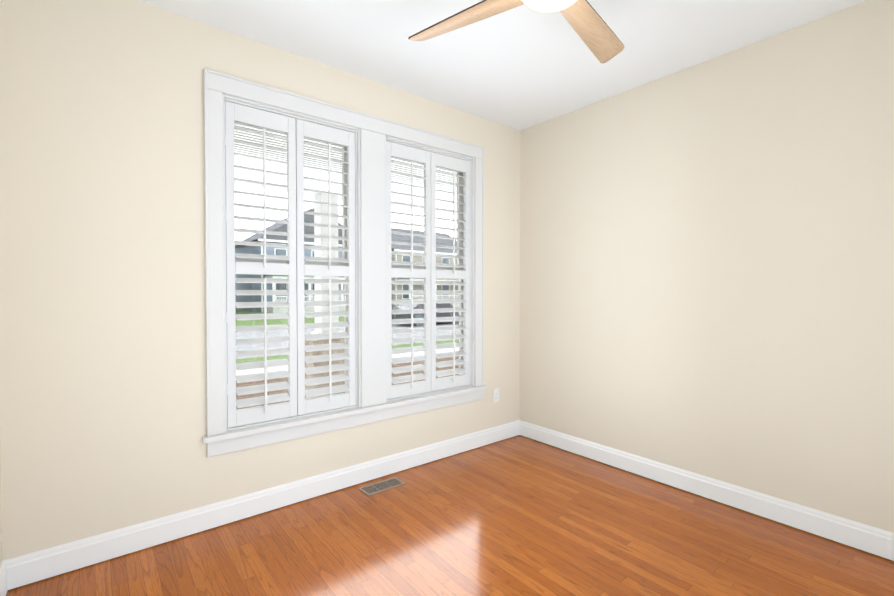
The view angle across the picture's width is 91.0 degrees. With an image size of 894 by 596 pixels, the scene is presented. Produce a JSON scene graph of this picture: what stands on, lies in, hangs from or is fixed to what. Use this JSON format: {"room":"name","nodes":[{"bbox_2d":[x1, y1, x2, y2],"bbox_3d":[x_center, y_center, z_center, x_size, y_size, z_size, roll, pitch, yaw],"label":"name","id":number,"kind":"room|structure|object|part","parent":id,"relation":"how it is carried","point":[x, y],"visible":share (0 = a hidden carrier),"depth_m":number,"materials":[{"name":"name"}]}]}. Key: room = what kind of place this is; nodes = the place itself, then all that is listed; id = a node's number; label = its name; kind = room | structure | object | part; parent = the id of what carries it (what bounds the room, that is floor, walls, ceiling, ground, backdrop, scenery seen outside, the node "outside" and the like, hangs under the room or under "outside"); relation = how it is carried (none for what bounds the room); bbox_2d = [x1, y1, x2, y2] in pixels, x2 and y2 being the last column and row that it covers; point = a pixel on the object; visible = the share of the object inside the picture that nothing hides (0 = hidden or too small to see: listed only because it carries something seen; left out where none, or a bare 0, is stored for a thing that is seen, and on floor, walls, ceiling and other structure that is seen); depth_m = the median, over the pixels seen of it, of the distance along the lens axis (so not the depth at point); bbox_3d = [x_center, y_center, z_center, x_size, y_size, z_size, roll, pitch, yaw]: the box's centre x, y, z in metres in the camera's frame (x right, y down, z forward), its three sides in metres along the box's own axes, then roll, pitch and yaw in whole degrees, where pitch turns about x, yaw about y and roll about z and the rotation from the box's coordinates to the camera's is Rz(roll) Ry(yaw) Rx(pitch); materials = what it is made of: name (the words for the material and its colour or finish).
{"room":"empty room","nodes":[
{"label":"empty room","id":0,"kind":"room"},
{"bbox_2d":[0,440,1,565],"bbox_3d":[-0.964,-0.046,0.546,0.180,2.800,3.650,-1,1,-39],"label":"wall","id":1,"kind":"structure","parent":0,"point":[0,512],"depth_m":1.88,"materials":[{"name":"beige paint"}]},
{"bbox_2d":[0,558,11,595],"bbox_3d":[-0.891,1.222,0.631,0.016,0.128,3.240,-1,1,-39],"label":"baseboard","id":2,"kind":"structure","parent":1,"relation":"attached to","point":[6,565],"depth_m":1.88,"materials":[{"name":"white paint"}]},
{"bbox_2d":[0,0,519,560],"bbox_3d":[-0.690,-0.085,2.993,3.315,2.800,0.180,-1,1,-39],"label":"wall","id":3,"kind":"structure","parent":0,"point":[102,314],"depth_m":2.17,"materials":[{"name":"beige paint"}]},
{"bbox_2d":[7,420,519,588],"bbox_3d":[-0.629,1.185,2.936,3.315,0.128,0.016,-1,1,-39],"label":"baseboard","id":4,"kind":"structure","parent":3,"relation":"attached to","point":[25,569],"depth_m":2.44,"materials":[{"name":"white paint"}]},
{"bbox_2d":[202,69,486,456],"bbox_3d":[-0.551,-0.191,3.074,2.099,2.090,0.225,-1,1,-39],"label":"window","id":5,"kind":"structure","parent":3,"relation":"in","point":[374,405],"depth_m":2.96,"materials":[{"name":"white paint"}]},
{"bbox_2d":[224,98,470,430],"bbox_3d":[-0.529,-0.192,3.046,1.855,1.863,0.097,-1,1,-39],"label":"window shutters","id":6,"kind":"object","parent":5,"relation":"attached to","point":[297,130],"visible":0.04,"depth_m":2.82,"materials":[{"name":"white paint"}]},
{"bbox_3d":[-0.588,-0.193,3.119,1.855,1.863,0.060,-1,1,-39],"label":"window sash","id":7,"kind":"part","parent":5,"relation":"part of","materials":[{"name":"white wood"}]},
{"bbox_2d":[493,388,498,402],"bbox_3d":[0.423,0.838,3.782,0.072,0.118,0.009,-1,1,-39],"label":"outlet","id":8,"kind":"object","parent":3,"relation":"attached to","point":[495,394],"visible":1,"depth_m":3.78,"materials":[{"name":"white plastic"}]},
{"bbox_2d":[6,435,893,595],"bbox_3d":[0.448,1.307,1.600,3.675,0.060,3.490,-1,1,-39],"label":"floor","id":9,"kind":"structure","parent":0,"point":[519,515],"depth_m":2.23,"materials":[{"name":"brown wood"}]},
{"bbox_2d":[359,477,404,495],"bbox_3d":[-0.431,1.253,2.927,0.280,0.006,0.130,-1,1,-39],"label":"floor vent","id":10,"kind":"object","parent":9,"relation":"in","point":[380,486],"visible":1,"depth_m":2.92,"materials":[{"name":"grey metal"}]},
{"bbox_2d":[136,0,866,130],"bbox_3d":[0.397,-1.513,1.618,3.675,0.100,3.650,-1,1,-39],"label":"ceiling","id":11,"kind":"structure","parent":0,"point":[522,67],"depth_m":2.53,"materials":[{"name":"white paint"}]},
{"bbox_2d":[408,0,623,62],"bbox_3d":[0.505,-1.314,1.834,1.114,0.306,1.298,-1,1,-39],"label":"ceiling fan","id":12,"kind":"object","parent":11,"relation":"hanging from","point":[595,32],"visible":1,"depth_m":1.96,"materials":[{"name":"brown wood"}]},
{"bbox_2d":[520,0,893,557],"bbox_3d":[1.759,-0.081,2.736,0.180,2.800,3.650,-1,1,-39],"label":"wall","id":13,"kind":"structure","parent":0,"point":[707,268],"depth_m":2.63,"materials":[{"name":"beige paint"}]},
{"bbox_2d":[520,420,893,560],"bbox_3d":[1.680,1.189,2.699,0.016,0.128,3.240,-1,1,-39],"label":"baseboard","id":14,"kind":"structure","parent":13,"relation":"attached to","point":[867,538],"depth_m":2.63,"materials":[{"name":"white paint"}]},
{"label":"outside","id":15,"kind":"structure","parent":0,"visible":0},
{"bbox_2d":[236,309,458,409],"bbox_3d":[-7.535,0.966,48.964,130.000,0.630,80.000,-1,1,-39],"label":"ground","id":16,"kind":"structure","parent":15,"point":[239,323],"depth_m":14.68,"materials":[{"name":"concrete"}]},
{"bbox_2d":[234,122,456,398],"bbox_3d":[-0.408,0.024,4.993,18.000,3.500,2.580,-1,1,-39],"label":"porch","id":17,"kind":"object","parent":16,"relation":"on","point":[335,188],"depth_m":5.28,"materials":[{"name":"white paint"},{"name":"painted wood"}]},
{"bbox_2d":[235,208,458,312],"bbox_3d":[-3.450,-3.952,52.584,65.700,9.950,13.700,-1,1,-39],"label":"houses","id":18,"kind":"structure","parent":16,"relation":"on","point":[279,250],"depth_m":42.15,"materials":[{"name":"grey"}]},
{"bbox_2d":[392,299,458,325],"bbox_3d":[-0.948,0.780,25.219,4.500,1.450,1.790,-1,1,-39],"label":"car","id":19,"kind":"object","parent":16,"relation":"on","point":[418,315],"depth_m":24.18,"materials":[{"name":"grey paint"}]}
]}

